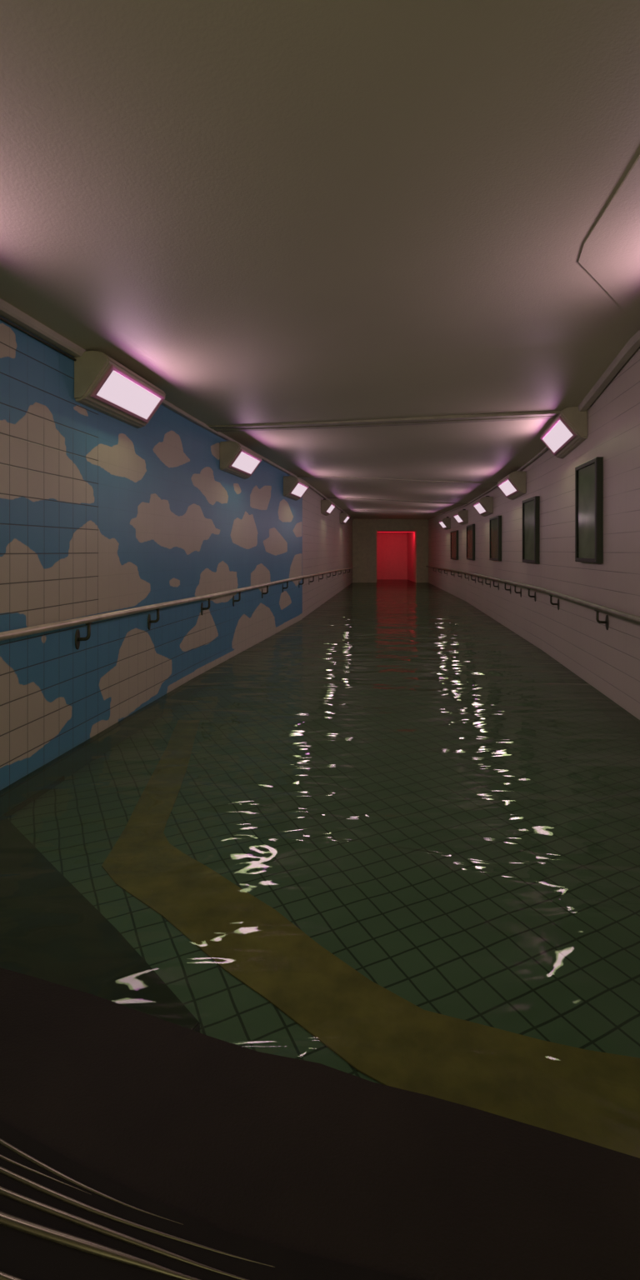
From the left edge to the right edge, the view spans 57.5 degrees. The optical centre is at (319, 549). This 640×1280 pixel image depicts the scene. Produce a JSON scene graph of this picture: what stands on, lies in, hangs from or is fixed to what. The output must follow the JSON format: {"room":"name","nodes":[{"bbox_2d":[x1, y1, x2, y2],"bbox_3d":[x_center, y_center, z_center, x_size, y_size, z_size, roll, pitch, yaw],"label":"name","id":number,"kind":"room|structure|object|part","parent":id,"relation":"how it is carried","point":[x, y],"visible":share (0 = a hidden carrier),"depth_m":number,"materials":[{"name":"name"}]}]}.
{"room":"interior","nodes":[
{"label":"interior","id":0,"kind":"room"},
{"bbox_2d":[0,315,352,816],"bbox_3d":[-0.617,0.065,8.983,0.422,2.570,23.501,0,0,9],"label":"wall","id":1,"kind":"structure","parent":0,"point":[100,513],"depth_m":3.87,"materials":[{"name":"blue tile"}]},
{"bbox_2d":[0,316,76,361],"bbox_3d":[-1.666,-1.105,1.875,0.014,0.014,3.190,0,0,9],"label":"cable","id":2,"kind":"object","parent":1,"relation":"attached to","point":[1,317],"visible":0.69,"depth_m":3.04,"materials":[{"name":"metal"}]},
{"bbox_2d":[0,298,85,357],"bbox_3d":[-1.880,-1.150,0.420,0.054,0.060,6.085,0,0,9],"label":"trim","id":3,"kind":"structure","parent":1,"relation":"attached to","point":[7,311],"depth_m":3.01,"materials":[{"name":"metal"}]},
{"bbox_2d":[74,350,165,428],"bbox_3d":[-1.261,-1.038,3.773,0.226,0.335,0.800,0,0,9],"label":"wall lamp","id":4,"kind":"object","parent":1,"relation":"attached to","point":[102,383],"visible":1,"depth_m":3.58,"materials":[{"name":"enamel"},{"name":"glowing light panel"}]},
{"bbox_2d":[96,370,160,419],"bbox_3d":[-1.221,-0.991,3.767,0.113,0.145,0.664,0,0,9],"label":"diffuser","id":5,"kind":"object","parent":4,"relation":"attached to","point":[120,391],"depth_m":3.73,"materials":[{"name":"white plastic"}]},
{"bbox_2d":[0,567,354,649],"bbox_3d":[-0.254,0.556,10.313,0.281,0.406,20.283,0,0,9],"label":"handrail","id":6,"kind":"object","parent":1,"relation":"attached to","point":[87,620],"visible":1,"depth_m":3.91,"materials":[{"name":"metal"}]},
{"bbox_3d":[-1.426,0.526,3.430,0.010,0.120,0.052,0,0,0],"label":"wall plate","id":7,"kind":"part","parent":6,"relation":"part of","materials":[{"name":"metal"}]},
{"bbox_3d":[-1.277,0.536,4.360,0.010,0.120,0.052,0,0,0],"label":"wall plate","id":8,"kind":"part","parent":6,"relation":"part of","materials":[{"name":"metal"}]},
{"bbox_3d":[-1.099,0.549,5.430,0.010,0.120,0.052,0,0,0],"label":"wall plate","id":9,"kind":"part","parent":6,"relation":"part of","materials":[{"name":"metal"}]},
{"bbox_2d":[220,440,262,479],"bbox_3d":[-0.831,-0.978,6.260,0.226,0.335,0.800,0,0,11],"label":"wall lamp","id":10,"kind":"object","parent":1,"relation":"attached to","point":[236,459],"visible":1,"depth_m":6.01,"materials":[{"name":"metal"}]},
{"bbox_2d":[231,451,259,473],"bbox_3d":[-0.792,-0.931,6.253,0.113,0.145,0.664,0,0,11],"label":"diffuser","id":11,"kind":"object","parent":10,"relation":"attached to","point":[246,462],"depth_m":6.22,"materials":[{"name":"white plastic"}]},
{"bbox_2d":[161,399,354,519],"bbox_3d":[0.041,-1.125,12.387,0.220,0.110,16.489,0,0,9],"label":"trim","id":12,"kind":"structure","parent":1,"relation":"attached to","point":[165,403],"depth_m":5.73,"materials":[{"name":"metal"}]},
{"bbox_2d":[283,475,309,500],"bbox_3d":[-0.351,-0.948,8.800,0.226,0.335,0.800,0,0,11],"label":"wall lamp","id":13,"kind":"object","parent":1,"relation":"attached to","point":[294,488],"visible":1,"depth_m":8.47,"materials":[{"name":"metal"}]},
{"bbox_2d":[291,483,307,496],"bbox_3d":[-0.312,-0.901,8.793,0.113,0.145,0.664,0,0,11],"label":"diffuser","id":14,"kind":"object","parent":13,"relation":"attached to","point":[299,489],"depth_m":8.77,"materials":[{"name":"white plastic"}]},
{"bbox_2d":[320,499,335,515],"bbox_3d":[0.186,-0.927,12.546,0.226,0.335,0.800,0,0,8],"label":"wall lamp","id":15,"kind":"object","parent":1,"relation":"attached to","point":[327,506],"visible":1,"depth_m":12.16,"materials":[{"name":"metal"}]},
{"bbox_2d":[326,505,334,513],"bbox_3d":[0.225,-0.881,12.540,0.113,0.145,0.664,0,0,8],"label":"diffuser","id":16,"kind":"object","parent":15,"relation":"attached to","point":[329,510],"depth_m":12.53,"materials":[{"name":"white plastic"}]},
{"bbox_2d":[340,511,349,524],"bbox_3d":[0.699,-0.902,16.386,0.226,0.335,0.800,0,0,8],"label":"wall lamp","id":17,"kind":"object","parent":1,"relation":"attached to","point":[344,517],"visible":1,"depth_m":16.00,"materials":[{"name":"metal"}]},
{"bbox_2d":[0,0,639,519],"bbox_3d":[1.184,-1.326,8.927,3.802,0.669,23.906,0,0,9],"label":"ceiling","id":18,"kind":"structure","parent":0,"point":[377,248],"depth_m":2.24,"materials":[{"name":"paint"}]},
{"bbox_3d":[1.488,-1.450,1.831,0.785,0.100,4.187,0,0,8],"label":"soffit panel","id":19,"kind":"part","parent":18,"relation":"part of","materials":[{"name":"paint"}]},
{"bbox_2d":[7,747,639,1084],"bbox_3d":[1.184,1.375,8.927,3.802,0.150,23.906,0,0,9],"label":"floor","id":20,"kind":"structure","parent":0,"point":[503,893],"depth_m":2.37,"materials":[{"name":"tile"}]},
{"bbox_2d":[0,775,199,1032],"bbox_3d":[-1.226,1.284,2.151,0.883,0.029,2.149,0,0,-33],"label":"step","id":21,"kind":"structure","parent":20,"relation":"on","point":[49,932],"depth_m":1.89,"materials":[{"name":"tile"}]},
{"bbox_2d":[0,967,639,1279],"bbox_3d":[-0.257,1.199,-0.565,3.580,0.199,4.496,0,0,9],"label":"stair landing","id":22,"kind":"structure","parent":20,"relation":"on","point":[135,1144],"depth_m":1.04,"materials":[{"name":"rubber"}]},
{"bbox_3d":[-0.466,1.109,0.380,3.133,0.006,1.560,0,0,0],"label":"nosing plate","id":23,"kind":"part","parent":22,"relation":"part of","materials":[{"name":"black metal"}]},
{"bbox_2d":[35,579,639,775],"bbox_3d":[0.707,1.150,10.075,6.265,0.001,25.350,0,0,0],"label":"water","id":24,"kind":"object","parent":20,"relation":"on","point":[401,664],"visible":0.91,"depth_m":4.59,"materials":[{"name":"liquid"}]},
{"bbox_2d":[101,752,639,1158],"bbox_3d":[-0.377,1.297,2.624,1.119,0.004,3.798,0,0,-34],"label":"guide line","id":25,"kind":"object","parent":20,"relation":"on","point":[592,1097],"visible":0.84,"depth_m":1.61,"materials":[{"name":"yellow paint"}]},
{"bbox_2d":[352,519,428,582],"bbox_3d":[2.485,0.025,20.660,2.970,2.650,0.120,0,0,0],"label":"wall","id":26,"kind":"structure","parent":0,"point":[364,531],"depth_m":20.60,"materials":[{"name":"paint"}]},
{"bbox_2d":[377,530,414,532],"bbox_3d":[2.705,-0.658,20.770,1.320,0.053,0.060,0,0,0],"label":"tube light","id":27,"kind":"object","parent":26,"relation":"attached to","point":[377,531],"visible":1,"depth_m":20.74,"materials":[{"name":"glass"}]},
{"bbox_2d":[376,530,415,582],"bbox_3d":[2.705,0.282,21.785,1.600,2.135,2.130,0,0,0],"label":"wall","id":28,"kind":"structure","parent":0,"point":[396,552],"depth_m":22.75,"materials":[{"name":"red paint"}]},
{"bbox_2d":[428,346,639,719],"bbox_3d":[2.771,-0.090,8.984,0.482,2.880,23.365,0,0,6],"label":"wall","id":29,"kind":"structure","parent":0,"point":[608,660],"depth_m":5.41,"materials":[{"name":"white tile"}]},
{"bbox_2d":[438,516,450,529],"bbox_3d":[3.349,-0.728,15.708,0.226,0.335,0.800,0,0,4],"label":"wall lamp","id":30,"kind":"object","parent":29,"relation":"attached to","point":[445,523],"visible":1,"depth_m":15.32,"materials":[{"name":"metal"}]},
{"bbox_2d":[439,521,445,527],"bbox_3d":[3.310,-0.681,15.711,0.113,0.145,0.664,0,0,4],"label":"diffuser","id":31,"kind":"object","parent":30,"relation":"attached to","point":[442,523],"depth_m":15.69,"materials":[{"name":"white plastic"}]},
{"bbox_2d":[450,530,458,559],"bbox_3d":[3.345,-0.120,14.527,0.052,0.710,0.950,0,0,4],"label":"poster frame","id":32,"kind":"object","parent":29,"relation":"attached to","point":[454,534],"visible":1,"depth_m":14.46,"materials":[{"name":"metal"}]},
{"bbox_2d":[451,532,455,558],"bbox_3d":[3.354,-0.120,14.526,0.026,0.646,0.886,0,0,4],"label":"poster","id":33,"kind":"object","parent":32,"relation":"attached to","point":[453,534],"depth_m":14.59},
{"bbox_2d":[453,509,468,524],"bbox_3d":[3.160,-0.750,13.139,0.226,0.335,0.800,0,0,5],"label":"wall lamp","id":34,"kind":"object","parent":29,"relation":"attached to","point":[462,517],"visible":1,"depth_m":12.76,"materials":[{"name":"metal"}]},
{"bbox_2d":[454,515,462,522],"bbox_3d":[3.120,-0.704,13.143,0.113,0.145,0.664,0,0,5],"label":"diffuser","id":35,"kind":"object","parent":34,"relation":"attached to","point":[457,517],"depth_m":13.11,"materials":[{"name":"white plastic"}]},
{"bbox_2d":[466,524,474,559],"bbox_3d":[3.137,-0.160,12.153,0.053,0.730,0.900,0,0,6],"label":"poster frame","id":36,"kind":"object","parent":29,"relation":"attached to","point":[470,528],"visible":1,"depth_m":12.03,"materials":[{"name":"metal"}]},
{"bbox_2d":[467,525,472,558],"bbox_3d":[3.146,-0.160,12.152,0.026,0.666,0.836,0,0,6],"label":"poster","id":37,"kind":"object","parent":36,"relation":"attached to","point":[469,527],"depth_m":12.15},
{"bbox_2d":[472,495,492,516],"bbox_3d":[2.831,-0.772,10.172,0.226,0.335,0.800,0,0,6],"label":"wall lamp","id":38,"kind":"object","parent":29,"relation":"attached to","point":[483,506],"visible":1,"depth_m":9.80,"materials":[{"name":"metal"}]},
{"bbox_2d":[474,503,485,513],"bbox_3d":[2.791,-0.726,10.177,0.113,0.145,0.664,0,0,6],"label":"diffuser","id":39,"kind":"object","parent":38,"relation":"attached to","point":[479,507],"depth_m":10.15,"materials":[{"name":"white plastic"}]},
{"bbox_2d":[426,445,548,519],"bbox_3d":[3.168,-1.083,13.168,0.184,0.204,14.818,0,0,5],"label":"trim","id":40,"kind":"structure","parent":29,"relation":"attached to","point":[545,448],"depth_m":9.21,"materials":[{"name":"metal"}]},
{"bbox_2d":[489,515,501,560],"bbox_3d":[2.829,-0.182,9.413,0.052,0.705,0.780,0,0,6],"label":"poster frame","id":41,"kind":"object","parent":29,"relation":"attached to","point":[495,522],"visible":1,"depth_m":9.38,"materials":[{"name":"metal"}]},
{"bbox_2d":[490,518,497,558],"bbox_3d":[2.837,-0.182,9.412,0.026,0.641,0.716,0,0,6],"label":"poster","id":42,"kind":"object","parent":41,"relation":"attached to","point":[493,521],"depth_m":9.45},
{"bbox_2d":[496,470,525,499],"bbox_3d":[2.570,-0.882,7.863,0.226,0.335,0.800,0,-1,6],"label":"wall lamp","id":43,"kind":"object","parent":29,"relation":"attached to","point":[512,486],"visible":1,"depth_m":7.51,"materials":[{"name":"metal"}]},
{"bbox_2d":[498,480,516,495],"bbox_3d":[2.531,-0.836,7.866,0.113,0.145,0.664,0,-1,6],"label":"diffuser","id":44,"kind":"object","parent":43,"relation":"attached to","point":[507,487],"depth_m":7.85,"materials":[{"name":"white plastic"}]},
{"bbox_2d":[522,495,539,563],"bbox_3d":[2.571,-0.237,7.128,0.052,0.785,0.650,0,0,6],"label":"poster frame","id":45,"kind":"object","parent":29,"relation":"attached to","point":[531,507],"visible":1,"depth_m":7.06,"materials":[{"name":"metal"}]},
{"bbox_2d":[524,500,534,559],"bbox_3d":[2.580,-0.237,7.127,0.026,0.721,0.586,0,0,6],"label":"poster","id":46,"kind":"object","parent":45,"relation":"attached to","point":[528,504],"depth_m":7.15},
{"bbox_2d":[425,565,639,629],"bbox_3d":[2.803,0.568,10.359,0.354,0.310,20.066,0,0,6],"label":"handrail","id":47,"kind":"object","parent":29,"relation":"attached to","point":[597,608],"visible":1,"depth_m":5.68,"materials":[{"name":"metal"}]},
{"bbox_3d":[2.248,0.566,4.560,0.010,0.120,0.052,0,0,0],"label":"wall plate","id":48,"kind":"part","parent":47,"relation":"part of","materials":[{"name":"metal"}]},
{"bbox_2d":[540,406,587,458],"bbox_3d":[2.265,-1.095,5.466,0.226,0.367,0.817,0,0,8],"label":"wall lamp","id":49,"kind":"object","parent":29,"relation":"attached to","point":[568,430],"visible":0.99,"depth_m":5.23,"materials":[{"name":"metal"}]},
{"bbox_2d":[542,420,572,452],"bbox_3d":[2.225,-1.061,5.470,0.113,0.145,0.664,0,-4,8],"label":"diffuser","id":50,"kind":"object","parent":49,"relation":"attached to","point":[558,437],"depth_m":5.45,"materials":[{"name":"white plastic"}]},
{"bbox_2d":[575,456,603,563],"bbox_3d":[2.276,-0.320,4.954,0.054,0.850,0.580,0,0,8],"label":"poster frame","id":51,"kind":"object","parent":29,"relation":"attached to","point":[588,475],"visible":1,"depth_m":4.91,"materials":[{"name":"metal"}]},
{"bbox_2d":[578,463,594,558],"bbox_3d":[2.286,-0.320,4.952,0.026,0.786,0.516,0,0,8],"label":"poster","id":52,"kind":"object","parent":51,"relation":"attached to","point":[586,471],"depth_m":4.97,"materials":[{"name":"grey glass"}]},
{"bbox_2d":[578,330,639,411],"bbox_3d":[1.740,-1.342,1.260,0.059,0.296,7.764,0,0,8],"label":"trim","id":53,"kind":"structure","parent":29,"relation":"attached to","point":[632,345],"depth_m":4.31,"materials":[{"name":"grey metal"}]}
]}

